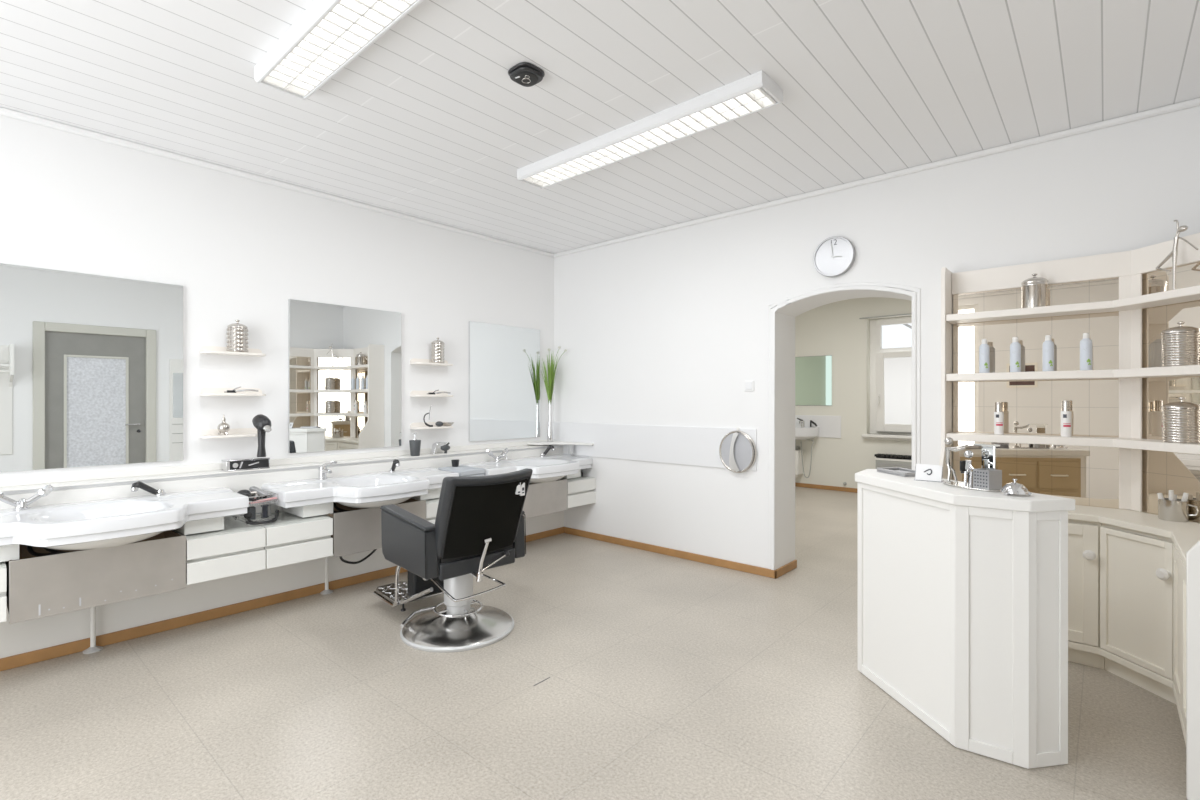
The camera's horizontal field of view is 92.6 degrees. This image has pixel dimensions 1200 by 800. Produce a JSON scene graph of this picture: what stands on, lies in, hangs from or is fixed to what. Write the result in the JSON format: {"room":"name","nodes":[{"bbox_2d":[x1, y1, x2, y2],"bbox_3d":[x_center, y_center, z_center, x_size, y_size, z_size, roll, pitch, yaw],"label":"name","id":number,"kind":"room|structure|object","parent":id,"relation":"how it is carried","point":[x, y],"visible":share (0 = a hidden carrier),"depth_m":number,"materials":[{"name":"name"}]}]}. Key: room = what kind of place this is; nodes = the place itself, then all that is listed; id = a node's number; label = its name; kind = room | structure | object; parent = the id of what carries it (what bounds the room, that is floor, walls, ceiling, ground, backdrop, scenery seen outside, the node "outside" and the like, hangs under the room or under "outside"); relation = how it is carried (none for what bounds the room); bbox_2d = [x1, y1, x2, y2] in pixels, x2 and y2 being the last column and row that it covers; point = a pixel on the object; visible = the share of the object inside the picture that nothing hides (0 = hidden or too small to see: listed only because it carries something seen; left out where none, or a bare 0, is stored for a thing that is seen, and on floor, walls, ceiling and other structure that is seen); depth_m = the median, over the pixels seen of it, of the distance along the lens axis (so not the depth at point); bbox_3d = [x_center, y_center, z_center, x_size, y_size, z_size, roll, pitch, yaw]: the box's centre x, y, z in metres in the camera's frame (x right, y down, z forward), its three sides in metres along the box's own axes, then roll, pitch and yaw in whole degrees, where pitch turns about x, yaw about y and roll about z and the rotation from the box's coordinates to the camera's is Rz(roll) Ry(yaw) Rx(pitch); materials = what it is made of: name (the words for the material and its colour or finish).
{"room":"salon","nodes":[
{"label":"salon","id":0,"kind":"room"},
{"bbox_2d":[0,115,553,477],"bbox_3d":[-2.276,-0.079,4.041,0.200,2.857,5.980,0,0,41],"label":"wall","id":1,"kind":"structure","parent":0,"point":[238,248],"depth_m":3.83,"materials":[{"name":"white paint"}]},
{"bbox_2d":[0,561,6,622],"bbox_3d":[-2.953,0.872,2.571,0.436,0.252,0.384,0,0,41],"label":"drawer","id":2,"kind":"object","parent":1,"relation":"attached to","point":[3,570],"visible":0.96,"depth_m":2.57,"materials":[{"name":"white laminate"}]},
{"bbox_2d":[0,263,182,471],"bbox_3d":[-2.854,-0.167,3.217,0.022,1.073,0.845,0,0,41],"label":"wall mirror","id":3,"kind":"object","parent":1,"relation":"attached to","point":[91,366],"visible":1,"depth_m":3.20,"materials":[{"name":"grey mirror"}]},
{"bbox_2d":[5,530,185,623],"bbox_3d":[-2.602,0.838,2.968,0.438,0.340,0.660,0,0,41],"label":"panel","id":4,"kind":"object","parent":1,"relation":"attached to","point":[37,587],"visible":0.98,"depth_m":2.80,"materials":[{"name":"metal"}]},
{"bbox_2d":[0,481,248,561],"bbox_3d":[-2.526,0.682,2.928,0.601,0.493,1.254,0,0,41],"label":"washbasin","id":5,"kind":"object","parent":1,"relation":"attached to","point":[96,524],"visible":0.92,"depth_m":2.87,"materials":[{"name":"white ceramic"}]},
{"bbox_2d":[0,485,53,510],"bbox_3d":[-2.856,0.491,2.833,0.169,0.113,0.240,0,0,41],"label":"tap","id":6,"kind":"object","parent":5,"relation":"on","point":[22,504],"depth_m":2.88,"materials":[{"name":"silver metal"}]},
{"bbox_2d":[173,518,265,584],"bbox_3d":[-2.253,0.872,3.365,0.436,0.252,0.384,0,0,41],"label":"drawer cabinet","id":7,"kind":"object","parent":1,"relation":"attached to","point":[238,548],"visible":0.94,"depth_m":3.23,"materials":[{"name":"white laminate"}]},
{"bbox_2d":[232,490,277,523],"bbox_3d":[-2.138,0.660,3.548,0.253,0.165,0.180,0,0,41],"label":"wire basket","id":8,"kind":"object","parent":7,"relation":"on","point":[273,501],"visible":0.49,"depth_m":3.51,"materials":[{"name":"silver metal"}]},
{"bbox_2d":[249,486,270,496],"bbox_3d":[-2.130,0.575,3.591,0.136,0.064,0.036,0,0,13],"label":"hair trimmer","id":9,"kind":"object","parent":8,"relation":"on","point":[261,492],"visible":0.78,"depth_m":3.58,"materials":[{"name":"grey plastic"}]},
{"bbox_2d":[199,428,257,438],"bbox_3d":[-2.359,0.213,3.701,0.125,0.052,0.354,0,0,41],"label":"wall shelf","id":10,"kind":"object","parent":1,"relation":"attached to","point":[238,432],"visible":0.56,"depth_m":3.67,"materials":[{"name":"white paint"}]},
{"bbox_2d":[217,415,229,434],"bbox_3d":[-2.393,0.157,3.644,0.068,0.130,0.068,0,0,41],"label":"flask","id":11,"kind":"object","parent":10,"relation":"on","point":[223,427],"visible":1,"depth_m":3.63,"materials":[{"name":"silver metal"}]},
{"bbox_2d":[199,388,265,395],"bbox_3d":[-2.359,-0.052,3.701,0.125,0.052,0.354,0,0,41],"label":"wall shelf","id":12,"kind":"object","parent":1,"relation":"attached to","point":[204,391],"visible":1,"depth_m":3.67,"materials":[{"name":"white paint"}]},
{"bbox_2d":[199,346,265,356],"bbox_3d":[-2.359,-0.317,3.701,0.125,0.052,0.354,0,0,41],"label":"wall shelf","id":13,"kind":"object","parent":1,"relation":"attached to","point":[215,350],"visible":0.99,"depth_m":3.67,"materials":[{"name":"white paint"}]},
{"bbox_2d":[226,320,247,351],"bbox_3d":[-2.347,-0.414,3.710,0.122,0.214,0.120,0,0,41],"label":"metal canister","id":14,"kind":"object","parent":13,"relation":"on","point":[237,333],"visible":0.98,"depth_m":3.67,"materials":[{"name":"silver metal"}]},
{"bbox_2d":[0,107,553,257],"bbox_3d":[-2.316,-1.488,3.823,0.030,0.038,5.600,0,0,41],"label":"trim","id":15,"kind":"structure","parent":1,"relation":"attached to","point":[3,111],"depth_m":3.72,"materials":[{"name":"white paint"}]},
{"bbox_2d":[0,439,561,494],"bbox_3d":[-2.266,0.454,3.779,0.162,0.008,5.600,0,0,41],"label":"trim","id":16,"kind":"structure","parent":1,"relation":"attached to","point":[138,478],"depth_m":3.56,"materials":[{"name":"white"}]},
{"bbox_2d":[221,457,269,471],"bbox_3d":[-2.298,0.415,3.720,0.103,0.070,0.250,0,0,41],"label":"tool case","id":17,"kind":"object","parent":16,"relation":"on","point":[238,464],"visible":0.99,"depth_m":3.68,"materials":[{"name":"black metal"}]},
{"bbox_2d":[252,414,271,456],"bbox_3d":[-2.189,0.231,3.717,0.142,0.278,0.099,0,0,41],"label":"hair dryer","id":18,"kind":"object","parent":17,"relation":"on","point":[262,423],"visible":1,"depth_m":3.71,"materials":[{"name":"black plastic"}]},
{"bbox_2d":[409,433,420,455],"bbox_3d":[-1.491,0.358,4.622,0.092,0.184,0.092,0,0,41],"label":"soap dispenser","id":19,"kind":"object","parent":16,"relation":"on","point":[415,444],"visible":1,"depth_m":4.59,"materials":[{"name":"grey plastic"}]},
{"bbox_2d":[409,440,420,455],"bbox_3d":[-1.491,0.387,4.622,0.092,0.126,0.092,0,0,41],"label":"cup","id":20,"kind":"object","parent":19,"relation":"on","point":[415,445],"depth_m":4.59,"materials":[{"name":"grey plastic"}]},
{"bbox_2d":[430,442,449,453],"bbox_3d":[-1.331,0.402,4.801,0.072,0.104,0.168,0,0,41],"label":"chrome holder","id":21,"kind":"object","parent":16,"relation":"on","point":[436,445],"visible":1,"depth_m":4.78,"materials":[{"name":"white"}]},
{"bbox_2d":[0,447,563,657],"bbox_3d":[-2.272,0.914,3.784,0.147,0.872,5.600,0,0,41],"label":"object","id":22,"kind":"structure","parent":1,"relation":"attached to","point":[17,638],"depth_m":3.52,"materials":[{"name":"white"}]},
{"bbox_2d":[0,527,563,670],"bbox_3d":[-2.211,1.319,3.730,0.016,0.062,5.600,0,0,41],"label":"baseboard","id":23,"kind":"structure","parent":1,"relation":"attached to","point":[31,657],"depth_m":3.44,"materials":[{"name":"brown wood"}]},
{"bbox_2d":[242,512,332,568],"bbox_3d":[-1.995,0.872,3.657,0.436,0.252,0.384,0,0,41],"label":"drawer cabinet","id":24,"kind":"object","parent":1,"relation":"attached to","point":[291,539],"visible":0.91,"depth_m":3.52,"materials":[{"name":"white laminate"}]},
{"bbox_2d":[244,509,278,524],"bbox_3d":[-2.030,0.703,3.447,0.058,0.082,0.193,0,0,41],"label":"power cable","id":25,"kind":"object","parent":24,"relation":"on","point":[248,515],"visible":0.98,"depth_m":3.41,"materials":[{"name":"black plastic"}]},
{"bbox_2d":[288,299,400,452],"bbox_3d":[-1.889,-0.167,4.311,0.022,1.073,0.845,0,0,41],"label":"wall mirror","id":26,"kind":"object","parent":1,"relation":"attached to","point":[344,362],"visible":1,"depth_m":4.26,"materials":[{"name":"grey mirror"}]},
{"bbox_2d":[261,459,458,517],"bbox_3d":[-1.571,0.678,4.012,0.601,0.501,1.254,0,0,41],"label":"washbasin","id":27,"kind":"object","parent":1,"relation":"attached to","point":[318,496],"visible":0.94,"depth_m":3.80,"materials":[{"name":"white ceramic"}]},
{"bbox_2d":[318,461,336,479],"bbox_3d":[-1.868,0.488,3.959,0.151,0.121,0.116,0,0,41],"label":"tap","id":28,"kind":"object","parent":27,"relation":"on","point":[323,470],"depth_m":3.95,"materials":[{"name":"silver metal"}]},
{"bbox_2d":[261,467,458,507],"bbox_3d":[-1.571,0.617,4.012,0.601,0.137,1.254,0,0,41],"label":"basin","id":29,"kind":"object","parent":27,"relation":"in","point":[392,486],"depth_m":3.80,"materials":[{"name":"white ceramic"}]},
{"bbox_2d":[324,499,425,557],"bbox_3d":[-1.645,0.838,4.054,0.436,0.340,0.660,0,0,41],"label":"panel","id":30,"kind":"object","parent":1,"relation":"attached to","point":[356,531],"visible":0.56,"depth_m":3.80,"materials":[{"name":"metal"}]},
{"bbox_2d":[339,549,376,563],"bbox_3d":[-1.612,1.014,3.889,0.033,0.177,0.326,0,0,38],"label":"hose","id":31,"kind":"object","parent":30,"relation":"hanging from","point":[374,550],"visible":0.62,"depth_m":3.86,"materials":[{"name":"black rubber"}]},
{"bbox_2d":[410,498,438,523],"bbox_3d":[-1.296,0.872,4.450,0.436,0.252,0.384,0,0,41],"label":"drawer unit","id":32,"kind":"object","parent":1,"relation":"attached to","point":[431,504],"visible":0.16,"depth_m":4.21,"materials":[{"name":"white laminate"}]},
{"bbox_3d":[-1.127,0.721,4.641,0.310,0.048,0.244,0,0,41],"label":"folded towel","id":33,"kind":"object","parent":32,"relation":"on","visible":0},
{"bbox_3d":[-1.125,0.671,4.644,0.318,0.048,0.238,0,0,41],"label":"folded towel","id":34,"kind":"object","parent":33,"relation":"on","visible":0},
{"bbox_3d":[-1.127,0.621,4.641,0.310,0.048,0.244,0,0,41],"label":"folded towel","id":35,"kind":"object","parent":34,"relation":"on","visible":0},
{"bbox_2d":[438,465,484,475],"bbox_3d":[-1.125,0.573,4.644,0.318,0.043,0.238,0,0,41],"label":"folded towel","id":36,"kind":"object","parent":35,"relation":"on","point":[462,470],"visible":0.82,"depth_m":4.57,"materials":[{"name":"grey fabric"}]},
{"bbox_2d":[410,391,452,396],"bbox_3d":[-1.395,-0.052,4.795,0.125,0.052,0.354,0,0,41],"label":"wall shelf","id":37,"kind":"object","parent":1,"relation":"attached to","point":[412,393],"visible":0.98,"depth_m":4.77,"materials":[{"name":"white paint"}]},
{"bbox_2d":[410,358,452,365],"bbox_3d":[-1.395,-0.317,4.795,0.125,0.052,0.354,0,0,41],"label":"wall shelf","id":38,"kind":"object","parent":1,"relation":"attached to","point":[414,361],"visible":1,"depth_m":4.75,"materials":[{"name":"white paint"}]},
{"bbox_2d":[431,337,444,362],"bbox_3d":[-1.365,-0.417,4.824,0.109,0.221,0.109,0,0,41],"label":"metal canister","id":39,"kind":"object","parent":38,"relation":"on","point":[437,346],"visible":0.94,"depth_m":4.78,"materials":[{"name":"silver metal"}]},
{"bbox_2d":[410,422,452,428],"bbox_3d":[-1.395,0.213,4.795,0.125,0.052,0.354,0,0,41],"label":"wall shelf","id":40,"kind":"object","parent":1,"relation":"attached to","point":[421,425],"visible":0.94,"depth_m":4.76,"materials":[{"name":"white paint"}]},
{"bbox_2d":[469,321,539,440],"bbox_3d":[-0.889,-0.167,5.445,0.022,1.073,0.845,0,0,41],"label":"wall mirror","id":41,"kind":"object","parent":1,"relation":"attached to","point":[504,361],"visible":1,"depth_m":5.40,"materials":[{"name":"grey mirror"}]},
{"bbox_2d":[460,445,591,484],"bbox_3d":[-0.555,0.682,5.164,0.601,0.493,1.254,0,0,41],"label":"washbasin","id":42,"kind":"object","parent":1,"relation":"attached to","point":[549,468],"visible":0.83,"depth_m":5.05,"materials":[{"name":"white ceramic"}]},
{"bbox_2d":[487,448,508,461],"bbox_3d":[-0.872,0.491,5.083,0.169,0.113,0.240,0,0,41],"label":"tap","id":43,"kind":"object","parent":42,"relation":"on","point":[497,458],"depth_m":5.09,"materials":[{"name":"silver metal"}]},
{"bbox_2d":[460,454,591,478],"bbox_3d":[-0.555,0.617,5.164,0.601,0.137,1.254,0,0,41],"label":"basin","id":44,"kind":"object","parent":42,"relation":"in","point":[558,466],"depth_m":5.04,"materials":[{"name":"white ceramic"}]},
{"bbox_2d":[523,479,566,518],"bbox_3d":[-0.681,0.838,5.148,0.436,0.340,0.660,0,0,41],"label":"panel","id":45,"kind":"object","parent":1,"relation":"attached to","point":[549,497],"visible":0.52,"depth_m":5.05,"materials":[{"name":"metal"}]},
{"bbox_2d":[0,487,1187,799],"bbox_3d":[0.934,1.400,4.091,5.750,0.100,10.900,0,0,41],"label":"floor","id":46,"kind":"structure","parent":0,"point":[671,678],"depth_m":2.48,"materials":[{"name":"tile"}]},
{"bbox_2d":[83,606,102,653],"bbox_3d":[-2.734,1.050,3.091,0.084,0.600,0.084,0,0,41],"label":"support leg","id":47,"kind":"object","parent":46,"relation":"on","point":[93,648],"visible":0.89,"depth_m":3.08,"materials":[{"name":"white metal"}]},
{"bbox_2d":[320,557,332,593],"bbox_3d":[-1.918,1.050,4.021,0.084,0.600,0.084,0,0,41],"label":"support leg","id":48,"kind":"object","parent":46,"relation":"on","point":[327,590],"visible":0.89,"depth_m":4.01,"materials":[{"name":"white metal"}]},
{"bbox_2d":[373,468,532,652],"bbox_3d":[-0.930,0.873,3.471,0.671,0.953,1.195,0,0,-45],"label":"barber chair","id":49,"kind":"object","parent":46,"relation":"on","point":[478,527],"visible":1,"depth_m":3.18,"materials":[{"name":"black leather"}]},
{"bbox_2d":[855,469,1074,768],"bbox_3d":[1.462,0.858,2.540,0.357,0.985,0.987,0,0,-15],"label":"reception desk","id":50,"kind":"object","parent":46,"relation":"on","point":[963,593],"visible":1,"depth_m":2.20,"materials":[{"name":"white paint"}]},
{"bbox_2d":[877,467,915,476],"bbox_3d":[1.488,0.355,2.829,0.124,0.020,0.210,0,0,-9],"label":"glass tray","id":51,"kind":"object","parent":50,"relation":"on","point":[898,471],"visible":0.8,"depth_m":2.83,"materials":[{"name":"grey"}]},
{"bbox_2d":[915,464,941,481],"bbox_3d":[1.487,0.329,2.591,0.110,0.072,0.062,0,0,41],"label":"card stand","id":52,"kind":"object","parent":50,"relation":"on","point":[925,472],"visible":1,"depth_m":2.58,"materials":[{"name":"white paper"}]},
{"bbox_2d":[943,437,1001,491],"bbox_3d":[1.541,0.262,2.383,0.100,0.204,0.250,0,0,-17],"label":"sculpture","id":53,"kind":"object","parent":50,"relation":"on","point":[988,478],"visible":1,"depth_m":2.34,"materials":[{"name":"metal"}]},
{"bbox_2d":[967,443,999,468],"bbox_3d":[1.580,0.269,2.363,0.035,0.176,0.120,0,0,-17],"label":"mirror","id":54,"kind":"object","parent":53,"relation":"on","point":[988,453],"depth_m":2.34,"materials":[{"name":"silver mirror"}]},
{"bbox_2d":[1001,479,1031,495],"bbox_3d":[1.595,0.333,2.195,0.098,0.062,0.096,0,0,41],"label":"bell","id":55,"kind":"object","parent":50,"relation":"on","point":[1009,488],"visible":1,"depth_m":2.17,"materials":[{"name":"silver metal"}]},
{"bbox_2d":[939,233,1199,799],"bbox_3d":[2.219,0.280,2.641,1.300,2.140,1.372,0,0,41],"label":"shelving unit","id":56,"kind":"object","parent":46,"relation":"on","point":[1116,456],"visible":0.9,"depth_m":3.09,"materials":[{"name":"white paint"}]},
{"bbox_2d":[979,339,989,372],"bbox_3d":[2.240,-0.255,3.339,0.051,0.199,0.052,0,0,41],"label":"spray can","id":57,"kind":"object","parent":56,"relation":"on","point":[984,349],"visible":0.91,"depth_m":3.32,"materials":[{"name":"white"}]},
{"bbox_2d":[994,402,1003,434],"bbox_3d":[2.292,0.105,3.293,0.046,0.185,0.047,0,0,41],"label":"hair spray","id":58,"kind":"object","parent":56,"relation":"on","point":[998,414],"visible":1,"depth_m":3.28,"materials":[{"name":"white plastic"}]},
{"bbox_2d":[1010,337,1020,371],"bbox_3d":[2.350,-0.255,3.242,0.051,0.199,0.052,0,0,41],"label":"spray can","id":59,"kind":"object","parent":56,"relation":"on","point":[1015,346],"visible":0.9,"depth_m":3.22,"materials":[{"name":"white"}]},
{"bbox_2d":[1021,273,1047,307],"bbox_3d":[2.421,-0.607,3.192,0.120,0.201,0.120,0,0,41],"label":"metal canister","id":60,"kind":"object","parent":56,"relation":"on","point":[1035,289],"visible":0.92,"depth_m":3.15,"materials":[{"name":"silver metal"}]},
{"bbox_2d":[1042,335,1053,370],"bbox_3d":[2.460,-0.255,3.144,0.051,0.199,0.052,0,0,41],"label":"spray can","id":61,"kind":"object","parent":56,"relation":"on","point":[1048,344],"visible":0.86,"depth_m":3.13,"materials":[{"name":"white"}]},
{"bbox_2d":[1061,400,1071,436],"bbox_3d":[2.517,0.100,3.094,0.046,0.195,0.047,0,0,41],"label":"hair spray","id":62,"kind":"object","parent":56,"relation":"on","point":[1066,414],"visible":1,"depth_m":3.08,"materials":[{"name":"white plastic"}]},
{"bbox_2d":[1080,333,1091,369],"bbox_3d":[2.579,-0.255,3.040,0.051,0.199,0.052,0,0,41],"label":"spray can","id":63,"kind":"object","parent":56,"relation":"on","point":[1086,342],"visible":0.88,"depth_m":3.02,"materials":[{"name":"white"}]},
{"bbox_2d":[1156,220,1197,289],"bbox_3d":[2.714,-0.678,2.703,0.040,0.344,0.186,0,0,-4],"label":"figurine","id":64,"kind":"object","parent":56,"relation":"on","point":[1174,253],"visible":0.89,"depth_m":2.70,"materials":[{"name":"silver metal"}]},
{"bbox_2d":[1161,396,1199,442],"bbox_3d":[2.710,0.090,2.669,0.136,0.214,0.136,0,0,41],"label":"metal canister","id":65,"kind":"object","parent":56,"relation":"on","point":[1181,419],"visible":1,"depth_m":2.63,"materials":[{"name":"silver metal"}]},
{"bbox_2d":[1161,321,1199,366],"bbox_3d":[2.706,-0.262,2.668,0.136,0.211,0.136,0,0,41],"label":"metal canister","id":66,"kind":"object","parent":56,"relation":"on","point":[1180,345],"visible":0.97,"depth_m":2.63,"materials":[{"name":"silver metal"}]},
{"bbox_2d":[1068,519,1104,668],"bbox_3d":[2.360,0.980,3.132,0.811,0.741,0.351,0,0,41],"label":"base cabinet","id":67,"kind":"object","parent":46,"relation":"on","point":[1083,536],"visible":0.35,"depth_m":2.90,"materials":[{"name":"white paint"}]},
{"bbox_2d":[1068,505,1199,566],"bbox_3d":[2.210,0.592,2.635,1.246,0.032,1.305,0,0,41],"label":"countertop","id":68,"kind":"structure","parent":67,"relation":"on","point":[1184,535],"depth_m":2.69,"materials":[{"name":"white paint"}]},
{"bbox_2d":[1158,498,1198,521],"bbox_3d":[2.759,0.526,2.747,0.122,0.098,0.104,0,0,17],"label":"mug","id":69,"kind":"object","parent":68,"relation":"on","point":[1175,511],"visible":0.95,"depth_m":2.71,"materials":[{"name":"beige ceramic"}]},
{"bbox_2d":[1099,523,1175,703],"bbox_3d":[2.629,0.980,2.684,0.350,0.741,0.594,0,0,-4],"label":"base cabinet","id":70,"kind":"object","parent":46,"relation":"on","point":[1136,567],"visible":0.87,"depth_m":2.67,"materials":[{"name":"white paint"}]},
{"bbox_2d":[1172,544,1185,743],"bbox_3d":[2.417,0.980,2.172,0.311,0.741,0.880,0,0,41],"label":"base cabinet","id":71,"kind":"object","parent":46,"relation":"on","point":[1179,569],"visible":0.48,"depth_m":2.30,"materials":[{"name":"white paint"}]},
{"bbox_2d":[0,0,1199,253],"bbox_3d":[0.934,-1.557,4.091,5.750,0.100,10.900,0,0,41],"label":"ceiling","id":72,"kind":"structure","parent":0,"point":[429,122],"depth_m":2.74,"materials":[{"name":"white wood"}]},
{"bbox_2d":[254,0,423,99],"bbox_3d":[-0.846,-1.473,2.110,1.710,0.068,0.230,0,0,41],"label":"ceiling light","id":73,"kind":"object","parent":72,"relation":"attached to","point":[329,35],"visible":1,"depth_m":2.33,"materials":[{"name":"white"}]},
{"bbox_2d":[508,62,544,86],"bbox_3d":[-0.339,-1.488,2.633,0.146,0.036,0.146,0,0,41],"label":"smoke detector","id":74,"kind":"object","parent":72,"relation":"attached to","point":[526,74],"visible":1,"depth_m":2.60,"materials":[{"name":"black plastic"}]},
{"bbox_2d":[517,70,782,188],"bbox_3d":[0.174,-1.473,3.267,1.710,0.068,0.230,0,0,41],"label":"ceiling light","id":75,"kind":"object","parent":72,"relation":"attached to","point":[756,92],"visible":1,"depth_m":3.09,"materials":[{"name":"white"}]},
{"bbox_2d":[795,297,911,488],"bbox_3d":[4.335,-0.079,8.024,5.650,2.857,0.300,0,0,41],"label":"wall","id":76,"kind":"structure","parent":0,"point":[836,329],"depth_m":8.45,"materials":[{"name":"white paint"}]},
{"bbox_2d":[795,450,802,476],"bbox_3d":[2.978,0.930,8.860,0.260,0.520,0.238,0,0,41],"label":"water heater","id":77,"kind":"object","parent":76,"relation":"attached to","point":[798,458],"visible":0.39,"depth_m":8.71,"materials":[{"name":"white"}]},
{"bbox_2d":[795,418,818,477],"bbox_3d":[2.922,0.725,8.728,0.720,0.907,0.480,0,0,41],"label":"washbasin","id":78,"kind":"object","parent":76,"relation":"attached to","point":[802,432],"visible":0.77,"depth_m":8.56,"materials":[{"name":"white ceramic"}]},
{"bbox_2d":[795,426,818,439],"bbox_3d":[2.922,0.510,8.728,0.720,0.200,0.480,0,0,41],"label":"basin","id":79,"kind":"object","parent":78,"relation":"in","point":[801,432],"depth_m":8.49,"materials":[{"name":"white ceramic"}]},
{"bbox_2d":[795,355,831,405],"bbox_3d":[3.147,-0.292,8.862,0.864,0.759,0.013,0,0,41],"label":"wall mirror","id":80,"kind":"object","parent":76,"relation":"attached to","point":[813,374],"visible":0.64,"depth_m":8.76,"materials":[{"name":"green mirror"}]},
{"bbox_2d":[795,415,840,437],"bbox_3d":[3.103,0.400,8.899,1.245,0.330,0.015,0,0,41],"label":"panel","id":81,"kind":"object","parent":76,"relation":"attached to","point":[829,426],"visible":0.51,"depth_m":8.63,"materials":[{"name":"white"}]},
{"bbox_2d":[795,482,857,492],"bbox_3d":[4.231,1.319,7.906,5.250,0.062,0.016,0,0,41],"label":"baseboard","id":82,"kind":"structure","parent":76,"relation":"attached to","point":[835,488],"depth_m":8.62,"materials":[{"name":"brown wood"}]},
{"bbox_2d":[862,316,911,440],"bbox_3d":[4.310,-0.302,7.920,1.230,1.735,0.290,0,0,41],"label":"window","id":83,"kind":"structure","parent":76,"relation":"in","point":[890,368],"depth_m":8.14,"materials":[{"name":"white"}]},
{"bbox_2d":[884,357,911,423],"bbox_3d":[4.365,-0.129,7.912,0.815,0.939,0.038,0,0,41],"label":"blind","id":84,"kind":"object","parent":83,"relation":"attached to","point":[897,370],"depth_m":8.06,"materials":[{"name":"white fabric"}]},
{"bbox_2d":[874,453,911,469],"bbox_3d":[4.154,0.995,7.856,0.680,0.470,0.188,0,0,41],"label":"heater","id":85,"kind":"object","parent":76,"relation":"attached to","point":[882,460],"visible":0.38,"depth_m":7.87,"materials":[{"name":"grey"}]},
{"bbox_2d":[874,453,911,459],"bbox_3d":[4.151,0.785,7.854,0.680,0.050,0.180,0,0,41],"label":"grille","id":86,"kind":"object","parent":85,"relation":"attached to","point":[878,456],"depth_m":7.89,"materials":[{"name":"black metal"}]},
{"bbox_2d":[554,106,1199,569],"bbox_3d":[1.469,-0.079,4.472,4.850,2.857,0.380,0,0,41],"label":"wall","id":87,"kind":"structure","parent":0,"point":[667,328],"depth_m":4.43,"materials":[{"name":"white paint"}]},
{"bbox_2d":[527,441,593,453],"bbox_3d":[-0.384,0.476,5.586,0.564,0.117,0.368,0,0,41],"label":"corner shelf","id":88,"kind":"object","parent":87,"relation":"attached to","point":[570,444],"visible":1,"depth_m":5.63,"materials":[{"name":"white"}]},
{"bbox_2d":[547,400,552,441],"bbox_3d":[-0.498,0.209,5.733,0.062,0.418,0.062,0,0,41],"label":"vase","id":89,"kind":"object","parent":88,"relation":"on","point":[550,429],"visible":1,"depth_m":5.72,"materials":[{"name":"white ceramic"}]},
{"bbox_2d":[541,346,566,401],"bbox_3d":[-0.463,-0.206,5.715,0.264,0.649,0.191,0,0,28],"label":"ornamental grass plant","id":90,"kind":"object","parent":89,"relation":"in","point":[549,383],"visible":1,"depth_m":5.72,"materials":[{"name":"green plant"}]},
{"bbox_2d":[559,476,595,507],"bbox_3d":[-0.331,0.872,5.545,0.436,0.252,0.384,0,0,41],"label":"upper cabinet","id":91,"kind":"object","parent":87,"relation":"attached to","point":[580,492],"visible":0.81,"depth_m":5.40,"materials":[{"name":"white laminate"}]},
{"bbox_2d":[553,422,756,470],"bbox_3d":[0.366,0.388,5.182,2.256,0.325,0.014,0,0,41],"label":"wall panel","id":92,"kind":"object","parent":87,"relation":"attached to","point":[695,446],"depth_m":5.11,"materials":[{"name":"white"}]},
{"bbox_2d":[564,527,776,577],"bbox_3d":[0.481,1.319,5.079,2.271,0.062,0.016,0,0,41],"label":"baseboard","id":93,"kind":"structure","parent":87,"relation":"attached to","point":[728,564],"depth_m":4.91,"materials":[{"name":"brown wood"}]},
{"bbox_2d":[719,427,755,472],"bbox_3d":[1.081,0.395,4.516,0.322,0.361,0.040,0,0,41],"label":"disc","id":94,"kind":"object","parent":87,"relation":"attached to","point":[737,449],"visible":1,"depth_m":4.51,"materials":[{"name":"grey plastic"}]},
{"bbox_2d":[744,381,753,390],"bbox_3d":[1.164,-0.110,4.477,0.082,0.082,0.014,0,0,41],"label":"light switch","id":95,"kind":"object","parent":87,"relation":"attached to","point":[748,385],"visible":1,"depth_m":4.47,"materials":[{"name":"white paint"}]},
{"bbox_2d":[775,560,796,578],"bbox_3d":[1.453,1.319,4.476,0.016,0.062,0.396,0,0,41],"label":"baseboard","id":96,"kind":"structure","parent":87,"relation":"attached to","point":[792,565],"depth_m":4.46,"materials":[{"name":"brown wood"}]},
{"bbox_2d":[813,236,855,277],"bbox_3d":[1.647,-1.007,4.033,0.282,0.282,0.042,0,0,41],"label":"wall clock","id":97,"kind":"object","parent":87,"relation":"attached to","point":[834,256],"visible":1,"depth_m":4.02,"materials":[{"name":"grey plastic"}]},
{"bbox_2d":[768,282,919,569],"bbox_3d":[1.672,0.248,4.029,0.992,2.084,0.016,0,0,41],"label":"trim","id":98,"kind":"structure","parent":87,"relation":"attached to","point":[912,294],"depth_m":4.08,"materials":[{"name":"white paint"}]},
{"bbox_2d":[554,98,1199,257],"bbox_3d":[1.334,-1.488,4.318,4.850,0.038,0.030,0,0,41],"label":"trim","id":99,"kind":"structure","parent":87,"relation":"attached to","point":[1194,102],"depth_m":3.63,"materials":[{"name":"white paint"}]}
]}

